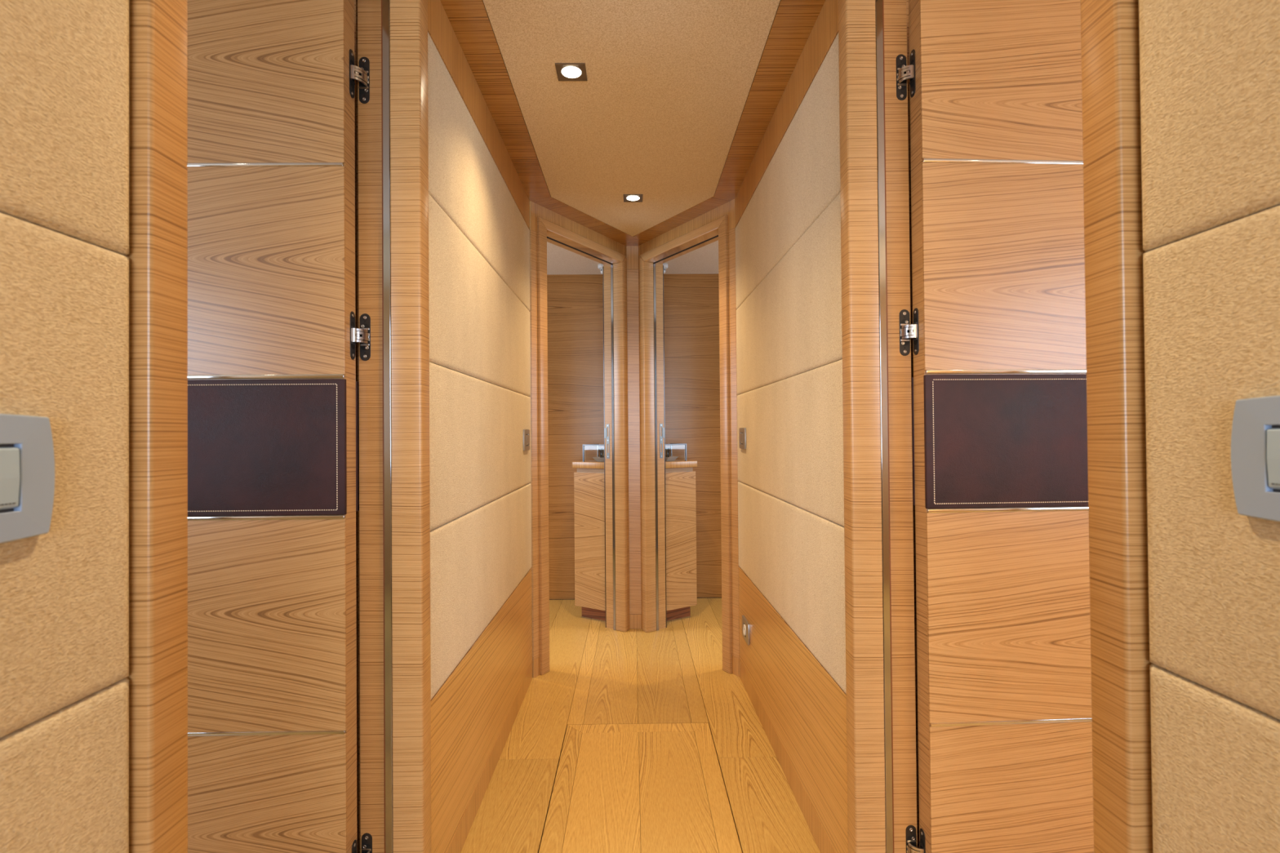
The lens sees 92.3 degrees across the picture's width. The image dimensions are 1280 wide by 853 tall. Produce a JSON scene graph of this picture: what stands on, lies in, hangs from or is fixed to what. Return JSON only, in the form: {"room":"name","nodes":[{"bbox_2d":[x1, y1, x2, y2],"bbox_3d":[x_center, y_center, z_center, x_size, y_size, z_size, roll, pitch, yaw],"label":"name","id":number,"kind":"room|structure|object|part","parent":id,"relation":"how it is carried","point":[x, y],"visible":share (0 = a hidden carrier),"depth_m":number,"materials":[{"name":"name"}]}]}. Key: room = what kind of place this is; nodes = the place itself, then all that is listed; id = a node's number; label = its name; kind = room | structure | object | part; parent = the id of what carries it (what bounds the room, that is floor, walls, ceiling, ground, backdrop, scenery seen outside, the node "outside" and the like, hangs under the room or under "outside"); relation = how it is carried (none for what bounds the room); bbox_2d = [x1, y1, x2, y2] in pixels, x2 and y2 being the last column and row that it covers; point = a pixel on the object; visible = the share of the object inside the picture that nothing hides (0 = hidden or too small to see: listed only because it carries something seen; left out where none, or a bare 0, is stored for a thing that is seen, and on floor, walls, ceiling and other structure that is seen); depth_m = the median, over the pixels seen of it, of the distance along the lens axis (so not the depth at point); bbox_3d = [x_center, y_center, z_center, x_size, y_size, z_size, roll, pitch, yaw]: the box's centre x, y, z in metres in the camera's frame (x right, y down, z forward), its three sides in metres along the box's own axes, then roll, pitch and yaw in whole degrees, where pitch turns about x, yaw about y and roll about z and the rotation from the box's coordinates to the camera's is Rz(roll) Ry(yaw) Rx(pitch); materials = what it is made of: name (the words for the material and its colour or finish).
{"room":"ship interior","nodes":[
{"label":"ship interior","id":0,"kind":"room"},
{"bbox_2d":[0,0,532,852],"bbox_3d":[-0.480,0.033,0.943,0.108,1.952,3.136,0,-1,-1],"label":"wall","id":1,"kind":"structure","parent":0,"point":[64,64],"depth_m":0.49,"materials":[{"name":"beige leather"}]},
{"bbox_2d":[0,413,54,543],"bbox_3d":[-0.416,0.034,0.376,0.008,0.085,0.120,0,-1,-1],"label":"light switch","id":2,"kind":"object","parent":1,"relation":"attached to","point":[27,458],"visible":1,"depth_m":0.41,"materials":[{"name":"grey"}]},
{"bbox_3d":[-0.422,0.027,-0.056,0.014,0.350,1.138,0,-1,-1],"label":"fabric panel","id":3,"kind":"part","parent":1,"relation":"part of","materials":[{"name":"beige fabric"}]},
{"bbox_3d":[-0.419,0.376,-0.060,0.014,0.346,1.138,0,-1,-1],"label":"fabric panel","id":4,"kind":"part","parent":1,"relation":"part of","materials":[{"name":"beige fabric"}]},
{"bbox_3d":[-0.425,-0.324,-0.052,0.014,0.349,1.138,0,-1,-1],"label":"fabric panel","id":5,"kind":"part","parent":1,"relation":"part of","materials":[{"name":"beige fabric"}]},
{"bbox_2d":[124,0,431,852],"bbox_3d":[-0.477,0.060,0.869,0.128,1.897,0.708,0,-1,-1],"label":"door frame","id":6,"kind":"structure","parent":1,"relation":"attached to","point":[392,128],"depth_m":1.17,"materials":[{"name":"brown wood"}]},
{"bbox_3d":[-0.440,0.057,0.538,0.060,1.896,0.045,0,-1,-1],"label":"casing","id":7,"kind":"part","parent":6,"relation":"part of","materials":[{"name":"brown wood"}]},
{"bbox_3d":[-0.447,0.064,1.199,0.060,1.895,0.049,0,-1,-1],"label":"casing","id":8,"kind":"part","parent":6,"relation":"part of","materials":[{"name":"brown wood"}]},
{"bbox_2d":[187,0,372,852],"bbox_3d":[-0.827,0.087,1.155,0.617,1.843,0.062,0,-1,-1],"label":"door","id":9,"kind":"structure","parent":1,"relation":"in","point":[273,384],"depth_m":1.13,"materials":[{"name":"brown wood"}]},
{"bbox_3d":[-0.845,-0.660,1.138,0.592,0.348,0.004,0,-1,-1],"label":"panel","id":10,"kind":"part","parent":9,"relation":"part of","materials":[{"name":"brown wood"}]},
{"bbox_3d":[-0.842,-0.287,1.134,0.592,0.385,0.004,0,-1,-1],"label":"panel","id":11,"kind":"part","parent":9,"relation":"part of","materials":[{"name":"brown wood"}]},
{"bbox_3d":[-0.837,0.366,1.127,0.592,0.387,0.004,0,-1,-1],"label":"panel","id":12,"kind":"part","parent":9,"relation":"part of","materials":[{"name":"brown wood"}]},
{"bbox_3d":[-0.833,0.787,1.123,0.592,0.443,0.004,0,-1,-1],"label":"panel","id":13,"kind":"part","parent":9,"relation":"part of","materials":[{"name":"brown wood"}]},
{"bbox_3d":[-0.550,-0.672,1.172,0.004,0.092,0.020,0,-1,-1],"label":"plate","id":14,"kind":"part","parent":9,"relation":"part of","materials":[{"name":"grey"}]},
{"bbox_3d":[-0.545,-0.672,1.166,0.008,0.024,0.004,0,-1,-14],"label":"link arm","id":15,"kind":"part","parent":9,"relation":"part of","materials":[{"name":"silver metal"}]},
{"bbox_3d":[-0.546,-0.173,1.167,0.004,0.092,0.020,0,-1,-1],"label":"plate","id":16,"kind":"part","parent":9,"relation":"part of","materials":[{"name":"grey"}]},
{"bbox_3d":[-0.541,-0.173,1.161,0.008,0.024,0.004,0,-1,-14],"label":"link arm","id":17,"kind":"part","parent":9,"relation":"part of","materials":[{"name":"silver metal"}]},
{"bbox_3d":[-0.538,0.825,1.156,0.004,0.092,0.020,0,-1,-1],"label":"plate","id":18,"kind":"part","parent":9,"relation":"part of","materials":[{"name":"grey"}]},
{"bbox_3d":[-0.537,-0.662,1.176,0.008,0.004,0.034,-1,-1,36],"label":"link arm","id":19,"kind":"part","parent":9,"relation":"part of","materials":[{"name":"silver metal"}]},
{"bbox_3d":[-0.538,-0.683,1.178,0.021,0.004,0.027,0,-1,-1],"label":"link arm","id":20,"kind":"part","parent":9,"relation":"part of","materials":[{"name":"silver metal"}]},
{"bbox_3d":[-0.533,-0.162,1.171,0.008,0.004,0.034,-1,-1,36],"label":"link arm","id":21,"kind":"part","parent":9,"relation":"part of","materials":[{"name":"silver metal"}]},
{"bbox_3d":[-0.533,-0.183,1.171,0.008,0.004,0.034,-1,-1,36],"label":"link arm","id":22,"kind":"part","parent":9,"relation":"part of","materials":[{"name":"silver metal"}]},
{"bbox_3d":[-0.537,-0.667,1.178,0.024,0.005,0.029,0,-1,-1],"label":"link arm","id":23,"kind":"part","parent":9,"relation":"part of","materials":[{"name":"silver metal"}]},
{"bbox_3d":[-0.537,-0.677,1.178,0.024,0.005,0.029,0,-1,-1],"label":"link arm","id":24,"kind":"part","parent":9,"relation":"part of","materials":[{"name":"silver metal"}]},
{"bbox_3d":[-0.531,-0.168,1.172,0.008,0.005,0.037,-1,-1,38],"label":"link arm","id":25,"kind":"part","parent":9,"relation":"part of","materials":[{"name":"silver metal"}]},
{"bbox_3d":[-0.531,-0.178,1.172,0.008,0.005,0.037,-1,-1,38],"label":"link arm","id":26,"kind":"part","parent":9,"relation":"part of","materials":[{"name":"silver metal"}]},
{"bbox_3d":[-0.535,-0.672,1.195,0.020,0.092,0.005,0,-1,-1],"label":"jamb plate","id":27,"kind":"part","parent":9,"relation":"part of","materials":[{"name":"grey metal"}]},
{"bbox_3d":[-0.531,-0.672,1.185,0.004,0.015,0.019,-1,-1,21],"label":"link arm","id":28,"kind":"part","parent":9,"relation":"part of","materials":[{"name":"silver metal"}]},
{"bbox_3d":[-0.527,-0.173,1.180,0.004,0.015,0.019,-1,-1,21],"label":"link arm","id":29,"kind":"part","parent":9,"relation":"part of","materials":[{"name":"silver metal"}]},
{"bbox_3d":[-0.531,-0.173,1.190,0.020,0.092,0.005,0,-1,-1],"label":"jamb plate","id":30,"kind":"part","parent":9,"relation":"part of","materials":[{"name":"grey metal"}]},
{"bbox_3d":[-0.523,0.825,1.179,0.020,0.092,0.005,0,-1,-1],"label":"jamb plate","id":31,"kind":"part","parent":9,"relation":"part of","materials":[{"name":"grey metal"}]},
{"bbox_3d":[-0.449,-0.646,1.877,0.014,0.336,1.283,0,-1,-1],"label":"fabric panel","id":32,"kind":"part","parent":1,"relation":"part of","materials":[{"name":"beige fabric"}]},
{"bbox_3d":[-0.446,-0.303,1.874,0.014,0.349,1.283,0,-1,-1],"label":"fabric panel","id":33,"kind":"part","parent":1,"relation":"part of","materials":[{"name":"beige fabric"}]},
{"bbox_3d":[-0.443,0.048,1.870,0.014,0.350,1.283,0,-1,-1],"label":"fabric panel","id":34,"kind":"part","parent":1,"relation":"part of","materials":[{"name":"beige fabric"}]},
{"bbox_3d":[-0.441,0.397,1.866,0.014,0.346,1.283,0,-1,-1],"label":"fabric panel","id":35,"kind":"part","parent":1,"relation":"part of","materials":[{"name":"beige fabric"}]},
{"bbox_3d":[-0.439,0.758,1.862,0.012,0.374,1.283,0,-1,-1],"label":"wood panel","id":36,"kind":"part","parent":1,"relation":"part of","materials":[{"name":"brown wood"}]},
{"bbox_2d":[523,429,529,450],"bbox_3d":[-0.438,0.052,2.378,0.008,0.084,0.120,0,-1,-1],"label":"light switch","id":37,"kind":"object","parent":1,"relation":"attached to","point":[526,432],"visible":1,"depth_m":2.36,"materials":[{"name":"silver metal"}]},
{"bbox_2d":[528,200,626,678],"bbox_3d":[-0.297,0.051,2.856,0.110,1.952,0.731,-1,-1,31],"label":"wall","id":38,"kind":"structure","parent":0,"point":[536,211],"depth_m":2.53,"materials":[{"name":"brown wood"}]},
{"bbox_3d":[-0.477,0.073,2.560,0.110,1.759,0.038,-1,-1,31],"label":"panel","id":39,"kind":"part","parent":38,"relation":"part of","materials":[{"name":"brown wood"}]},
{"bbox_2d":[537,217,629,675],"bbox_3d":[-0.289,0.079,2.864,0.128,1.897,0.676,-1,-1,31],"label":"door frame","id":40,"kind":"structure","parent":38,"relation":"attached to","point":[615,263],"depth_m":3.09,"materials":[{"name":"brown wood"}]},
{"bbox_3d":[-0.422,0.078,2.578,0.060,1.895,0.050,-1,-1,31],"label":"casing","id":41,"kind":"part","parent":40,"relation":"part of","materials":[{"name":"brown wood"}]},
{"bbox_3d":[-0.267,-0.849,2.856,0.060,0.042,0.672,-1,-1,31],"label":"casing","id":42,"kind":"part","parent":40,"relation":"part of","materials":[{"name":"brown wood"}]},
{"bbox_3d":[-0.169,0.076,3.148,0.029,0.176,0.003,-1,-1,31],"label":"strike plate","id":43,"kind":"part","parent":40,"relation":"part of","materials":[{"name":"silver metal"}]},
{"bbox_3d":[-0.095,0.081,3.116,0.060,1.896,0.043,-1,-1,31],"label":"casing","id":44,"kind":"part","parent":40,"relation":"part of","materials":[{"name":"brown wood"}]},
{"bbox_2d":[440,0,825,274],"bbox_3d":[-0.015,-1.001,0.586,4.600,0.100,6.550,0,-1,-1],"label":"ceiling","id":45,"kind":"structure","parent":0,"point":[677,102],"depth_m":1.75,"materials":[{"name":"paint"}]},
{"bbox_2d":[555,62,586,80],"bbox_3d":[-0.181,-0.938,1.629,0.078,0.004,0.078,0,-1,-1],"label":"recessed light","id":46,"kind":"object","parent":45,"relation":"in","point":[565,71],"visible":1,"depth_m":1.62,"materials":[{"name":"silver metal"}]},
{"bbox_3d":[-1.248,-0.943,3.372,2.195,0.056,0.950,0,-1,-1],"label":"cabin panel","id":47,"kind":"part","parent":45,"relation":"part of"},
{"bbox_2d":[597,263,603,274],"bbox_3d":[-0.204,-0.897,3.513,0.072,0.050,0.072,0,-1,-1],"label":"smoke detector","id":48,"kind":"object","parent":45,"relation":"attached to","point":[600,265],"visible":0.38,"depth_m":3.49,"materials":[{"name":"white plastic"}]},
{"bbox_2d":[623,194,642,202],"bbox_3d":[-0.028,-0.930,2.506,0.078,0.004,0.078,0,-1,-1],"label":"recessed light","id":49,"kind":"object","parent":45,"relation":"in","point":[627,197],"visible":1,"depth_m":2.50,"materials":[{"name":"silver metal"}]},
{"bbox_2d":[662,262,667,273],"bbox_3d":[0.124,-0.900,3.511,0.072,0.050,0.072,0,-1,-1],"label":"smoke detector","id":50,"kind":"object","parent":45,"relation":"attached to","point":[665,265],"visible":0.34,"depth_m":3.49,"materials":[{"name":"white plastic"}]},
{"bbox_3d":[1.162,-0.963,3.398,2.185,0.056,0.950,0,-1,-1],"label":"cabin panel","id":51,"kind":"part","parent":45,"relation":"part of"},
{"bbox_2d":[626,245,641,628],"bbox_3d":[-0.031,0.052,3.164,0.062,1.952,0.060,0,-1,-1],"label":"wall","id":52,"kind":"structure","parent":0,"point":[632,251],"depth_m":3.13,"materials":[{"name":"brown wood"}]},
{"bbox_2d":[546,273,721,599],"bbox_3d":[-0.041,0.029,3.755,4.600,2.012,0.090,0,-1,-1],"label":"wall","id":53,"kind":"structure","parent":0,"point":[575,302],"depth_m":3.71,"materials":[{"name":"brown wood"}]},
{"bbox_2d":[354,0,919,852],"bbox_3d":[-0.015,0.003,1.340,4.600,2.012,0.080,0,-1,-1],"label":"wall","id":54,"kind":"structure","parent":0,"point":[908,28],"depth_m":1.32,"materials":[{"name":"brown wood"}]},
{"bbox_2d":[460,597,820,852],"bbox_3d":[0.002,1.031,0.564,4.600,0.060,6.550,0,-1,-1],"label":"floor","id":55,"kind":"structure","parent":0,"point":[597,673],"depth_m":2.17,"materials":[{"name":"brown wood"}]},
{"bbox_2d":[572,444,605,621],"bbox_3d":[-0.208,0.564,3.338,0.242,0.936,0.201,-1,-1,31],"label":"vanity cabinet","id":56,"kind":"object","parent":55,"relation":"on","point":[588,479],"visible":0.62,"depth_m":3.27,"materials":[{"name":"brown wood"}]},
{"bbox_3d":[-0.304,0.146,3.309,0.008,0.087,0.008,-1,-1,31],"label":"post","id":57,"kind":"part","parent":56,"relation":"part of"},
{"bbox_2d":[572,461,604,468],"bbox_3d":[-0.211,0.206,3.342,0.242,0.034,0.201,-1,-1,31],"label":"countertop","id":58,"kind":"structure","parent":56,"relation":"on","point":[586,464],"depth_m":3.27,"materials":[{"name":"brown wood"}]},
{"bbox_3d":[-0.234,0.098,3.267,0.156,0.006,0.008,-1,-1,31],"label":"rail","id":59,"kind":"part","parent":56,"relation":"part of","materials":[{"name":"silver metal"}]},
{"bbox_3d":[-0.236,0.143,3.268,0.146,0.081,0.004,-1,-1,31],"label":"glass pane","id":60,"kind":"part","parent":56,"relation":"part of","materials":[{"name":"white"}]},
{"bbox_2d":[538,723,742,852],"bbox_3d":[0.001,1.016,1.422,0.482,0.012,1.365,0,-1,-1],"label":"floor hatch","id":61,"kind":"object","parent":55,"relation":"on","point":[682,805],"visible":1,"depth_m":1.69,"materials":[{"name":"brown wood"}]},
{"bbox_2d":[665,443,697,621],"bbox_3d":[0.157,0.561,3.328,0.242,0.936,0.201,0,-1,-32],"label":"vanity cabinet","id":62,"kind":"object","parent":55,"relation":"on","point":[680,476],"visible":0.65,"depth_m":3.26,"materials":[{"name":"brown wood"}]},
{"bbox_3d":[0.179,0.140,3.259,0.146,0.081,0.004,0,-1,-32],"label":"glass pane","id":63,"kind":"part","parent":62,"relation":"part of","materials":[{"name":"white"}]},
{"bbox_3d":[0.176,0.095,3.257,0.156,0.006,0.008,0,-1,-32],"label":"rail","id":64,"kind":"part","parent":62,"relation":"part of","materials":[{"name":"silver metal"}]},
{"bbox_2d":[665,460,697,468],"bbox_3d":[0.154,0.203,3.332,0.242,0.034,0.201,0,-1,-32],"label":"countertop","id":65,"kind":"structure","parent":62,"relation":"on","point":[674,464],"depth_m":3.26,"materials":[{"name":"brown wood"}]},
{"bbox_3d":[0.246,0.141,3.301,0.008,0.087,0.008,0,-1,-32],"label":"post","id":66,"kind":"part","parent":62,"relation":"part of","materials":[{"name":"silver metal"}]},
{"bbox_2d":[638,199,739,676],"bbox_3d":[0.242,0.047,2.854,0.110,1.952,0.747,0,-1,-32],"label":"wall","id":67,"kind":"structure","parent":0,"point":[727,209],"depth_m":2.54,"materials":[{"name":"brown wood"}]},
{"bbox_3d":[0.051,0.075,3.155,0.110,1.759,0.032,0,-1,-32],"label":"panel","id":68,"kind":"part","parent":67,"relation":"part of","materials":[{"name":"brown wood"}]},
{"bbox_2d":[639,215,732,673],"bbox_3d":[0.237,0.075,2.857,0.128,1.897,0.670,0,-1,-32],"label":"door frame","id":69,"kind":"structure","parent":67,"relation":"attached to","point":[651,262],"depth_m":3.08,"materials":[{"name":"brown wood"}]},
{"bbox_3d":[0.040,0.080,3.104,0.060,1.896,0.043,0,-1,-32],"label":"casing","id":70,"kind":"part","parent":69,"relation":"part of","materials":[{"name":"brown wood"}]},
{"bbox_3d":[0.113,0.073,3.137,0.029,0.176,0.003,0,-1,-32],"label":"strike plate","id":71,"kind":"part","parent":69,"relation":"part of","materials":[{"name":"silver metal"}]},
{"bbox_3d":[0.200,-0.853,2.849,0.060,0.042,0.666,0,-1,-32],"label":"casing","id":72,"kind":"part","parent":69,"relation":"part of","materials":[{"name":"brown wood"}]},
{"bbox_3d":[0.374,0.072,2.577,0.060,1.895,0.050,0,-1,-32],"label":"casing","id":73,"kind":"part","parent":69,"relation":"part of","materials":[{"name":"brown wood"}]},
{"bbox_3d":[0.431,0.066,2.557,0.110,1.759,0.044,0,-1,-32],"label":"panel","id":74,"kind":"part","parent":67,"relation":"part of","materials":[{"name":"brown wood"}]},
{"bbox_2d":[734,0,1279,852],"bbox_3d":[0.472,0.025,0.948,0.120,1.952,3.125,0,-1,-1],"label":"wall","id":75,"kind":"structure","parent":0,"point":[1210,69],"depth_m":0.50,"materials":[{"name":"beige leather"}]},
{"bbox_2d":[738,427,746,448],"bbox_3d":[0.394,0.046,2.366,0.008,0.083,0.120,0,-1,-1],"label":"light switch","id":76,"kind":"object","parent":75,"relation":"attached to","point":[742,431],"visible":1,"depth_m":2.35,"materials":[{"name":"silver metal"}]},
{"bbox_2d":[742,615,749,645],"bbox_3d":[0.401,0.775,2.342,0.010,0.080,0.128,0,-1,-1],"label":"power socket","id":77,"kind":"object","parent":75,"relation":"attached to","point":[745,625],"visible":1,"depth_m":2.32,"materials":[{"name":"silver metal"}]},
{"bbox_2d":[742,624,746,635],"bbox_3d":[0.400,0.775,2.342,0.008,0.041,0.041,0,-1,-1],"label":"socket","id":78,"kind":"object","parent":77,"relation":"attached to","point":[744,625],"depth_m":2.34,"materials":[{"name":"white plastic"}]},
{"bbox_3d":[0.409,-0.653,1.889,0.014,0.336,1.254,0,-1,-1],"label":"fabric panel","id":79,"kind":"part","parent":75,"relation":"part of","materials":[{"name":"beige fabric"}]},
{"bbox_3d":[0.412,-0.310,1.885,0.014,0.349,1.254,0,-1,-1],"label":"fabric panel","id":80,"kind":"part","parent":75,"relation":"part of","materials":[{"name":"beige fabric"}]},
{"bbox_3d":[0.414,0.041,1.882,0.014,0.350,1.254,0,-1,-1],"label":"fabric panel","id":81,"kind":"part","parent":75,"relation":"part of","materials":[{"name":"beige fabric"}]},
{"bbox_3d":[0.417,0.390,1.878,0.014,0.346,1.254,0,-1,-1],"label":"fabric panel","id":82,"kind":"part","parent":75,"relation":"part of","materials":[{"name":"beige fabric"}]},
{"bbox_3d":[0.421,0.751,1.874,0.012,0.374,1.254,0,-1,-1],"label":"wood panel","id":83,"kind":"part","parent":75,"relation":"part of","materials":[{"name":"brown wood"}]},
{"bbox_2d":[896,0,1093,852],"bbox_3d":[0.821,0.074,1.196,0.618,1.843,0.056,0,-1,-3],"label":"door","id":84,"kind":"structure","parent":75,"relation":"in","point":[999,413],"depth_m":1.17,"materials":[{"name":"brown wood"}]},
{"bbox_3d":[0.511,-0.688,1.205,0.004,0.015,0.016,0,-1,-28],"label":"link arm","id":85,"kind":"part","parent":84,"relation":"part of","materials":[{"name":"silver metal"}]},
{"bbox_3d":[0.515,-0.688,1.214,0.020,0.092,0.005,0,-1,-1],"label":"jamb plate","id":86,"kind":"part","parent":84,"relation":"part of","materials":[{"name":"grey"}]},
{"bbox_3d":[0.519,-0.694,1.201,0.026,0.005,0.020,0,-1,-1],"label":"link arm","id":87,"kind":"part","parent":84,"relation":"part of","materials":[{"name":"silver metal"}]},
{"bbox_3d":[0.517,-0.683,1.200,0.033,0.005,0.008,-1,-1,37],"label":"link arm","id":88,"kind":"part","parent":84,"relation":"part of","materials":[{"name":"silver metal"}]},
{"bbox_3d":[0.515,-0.184,1.200,0.004,0.015,0.016,0,-1,-28],"label":"link arm","id":89,"kind":"part","parent":84,"relation":"part of","materials":[{"name":"silver metal"}]},
{"bbox_3d":[0.519,-0.184,1.208,0.020,0.092,0.005,0,-1,-1],"label":"jamb plate","id":90,"kind":"part","parent":84,"relation":"part of","materials":[{"name":"grey metal"}]},
{"bbox_3d":[0.519,-0.699,1.199,0.029,0.004,0.008,-1,-1,37],"label":"link arm","id":91,"kind":"part","parent":84,"relation":"part of","materials":[{"name":"silver metal"}]},
{"bbox_3d":[0.519,-0.678,1.199,0.029,0.004,0.008,-1,-1,37],"label":"link arm","id":92,"kind":"part","parent":84,"relation":"part of","materials":[{"name":"silver metal"}]},
{"bbox_3d":[0.521,-0.179,1.194,0.033,0.005,0.008,-1,-1,37],"label":"link arm","id":93,"kind":"part","parent":84,"relation":"part of","materials":[{"name":"silver metal"}]},
{"bbox_3d":[0.521,-0.189,1.194,0.033,0.005,0.008,-1,-1,37],"label":"link arm","id":94,"kind":"part","parent":84,"relation":"part of","materials":[{"name":"silver metal"}]},
{"bbox_3d":[0.523,-0.195,1.194,0.029,0.004,0.008,-1,-1,37],"label":"link arm","id":95,"kind":"part","parent":84,"relation":"part of","materials":[{"name":"silver metal"}]},
{"bbox_3d":[0.523,-0.174,1.194,0.029,0.004,0.008,-1,-1,37],"label":"link arm","id":96,"kind":"part","parent":84,"relation":"part of","materials":[{"name":"silver metal"}]},
{"bbox_3d":[0.527,0.822,1.198,0.020,0.092,0.005,0,-1,-1],"label":"jamb plate","id":97,"kind":"part","parent":84,"relation":"part of","materials":[{"name":"grey metal"}]},
{"bbox_3d":[0.528,-0.689,1.193,0.008,0.024,0.003,-1,-1,5],"label":"link arm","id":98,"kind":"part","parent":84,"relation":"part of","materials":[{"name":"silver metal"}]},
{"bbox_3d":[0.533,-0.689,1.199,0.004,0.092,0.020,0,-1,-1],"label":"plate","id":99,"kind":"part","parent":84,"relation":"part of","materials":[{"name":"grey metal"}]},
{"bbox_3d":[0.531,0.816,1.185,0.026,0.005,0.020,0,-1,-1],"label":"link arm","id":100,"kind":"part","parent":84,"relation":"part of","materials":[{"name":"silver metal"}]},
{"bbox_3d":[0.532,-0.184,1.188,0.008,0.024,0.003,-1,-1,5],"label":"link arm","id":101,"kind":"part","parent":84,"relation":"part of","materials":[{"name":"silver metal"}]},
{"bbox_3d":[0.531,0.811,1.183,0.029,0.004,0.008,-1,-1,37],"label":"link arm","id":102,"kind":"part","parent":84,"relation":"part of","materials":[{"name":"silver metal"}]},
{"bbox_3d":[0.537,-0.184,1.194,0.004,0.092,0.020,0,-1,-1],"label":"plate","id":103,"kind":"part","parent":84,"relation":"part of","materials":[{"name":"grey metal"}]},
{"bbox_3d":[0.545,0.821,1.183,0.004,0.092,0.020,0,-1,-1],"label":"plate","id":104,"kind":"part","parent":84,"relation":"part of","materials":[{"name":"grey metal"}]},
{"bbox_3d":[0.829,-0.679,1.184,0.592,0.337,0.004,0,-1,-3],"label":"panel","id":105,"kind":"part","parent":84,"relation":"part of","materials":[{"name":"brown wood"}]},
{"bbox_3d":[0.832,-0.306,1.180,0.592,0.395,0.004,0,-1,-3],"label":"panel","id":106,"kind":"part","parent":84,"relation":"part of","materials":[{"name":"brown wood"}]},
{"bbox_3d":[0.838,0.358,1.173,0.592,0.394,0.004,0,-1,-3],"label":"panel","id":107,"kind":"part","parent":84,"relation":"part of","materials":[{"name":"brown wood"}]},
{"bbox_3d":[0.841,0.779,1.169,0.592,0.434,0.004,0,-1,-3],"label":"panel","id":108,"kind":"part","parent":84,"relation":"part of","materials":[{"name":"brown wood"}]},
{"bbox_2d":[838,0,1152,852],"bbox_3d":[0.475,0.052,0.885,0.125,1.897,0.710,0,-1,-1],"label":"door frame","id":109,"kind":"structure","parent":75,"relation":"attached to","point":[874,193],"depth_m":1.19,"materials":[{"name":"brown wood"}]},
{"bbox_3d":[0.439,0.057,1.215,0.060,1.895,0.048,0,-1,-1],"label":"casing","id":110,"kind":"part","parent":109,"relation":"part of","materials":[{"name":"brown wood"}]},
{"bbox_3d":[0.446,0.050,0.552,0.060,1.896,0.045,0,-1,-1],"label":"casing","id":111,"kind":"part","parent":109,"relation":"part of","materials":[{"name":"brown wood"}]},
{"bbox_3d":[0.438,-0.331,-0.041,0.014,0.349,1.141,0,-1,-1],"label":"fabric panel","id":112,"kind":"part","parent":75,"relation":"part of","materials":[{"name":"beige fabric"}]},
{"bbox_3d":[0.441,0.020,-0.045,0.014,0.350,1.141,0,-1,-1],"label":"fabric panel","id":113,"kind":"part","parent":75,"relation":"part of","materials":[{"name":"beige fabric"}]},
{"bbox_3d":[0.444,0.369,-0.049,0.014,0.346,1.141,0,-1,-1],"label":"fabric panel","id":114,"kind":"part","parent":75,"relation":"part of","materials":[{"name":"beige fabric"}]},
{"bbox_2d":[1231,395,1279,521],"bbox_3d":[0.426,0.021,0.381,0.008,0.085,0.120,0,-1,-1],"label":"light switch","id":115,"kind":"object","parent":75,"relation":"attached to","point":[1255,428],"visible":1,"depth_m":0.42,"materials":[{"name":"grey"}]}
]}

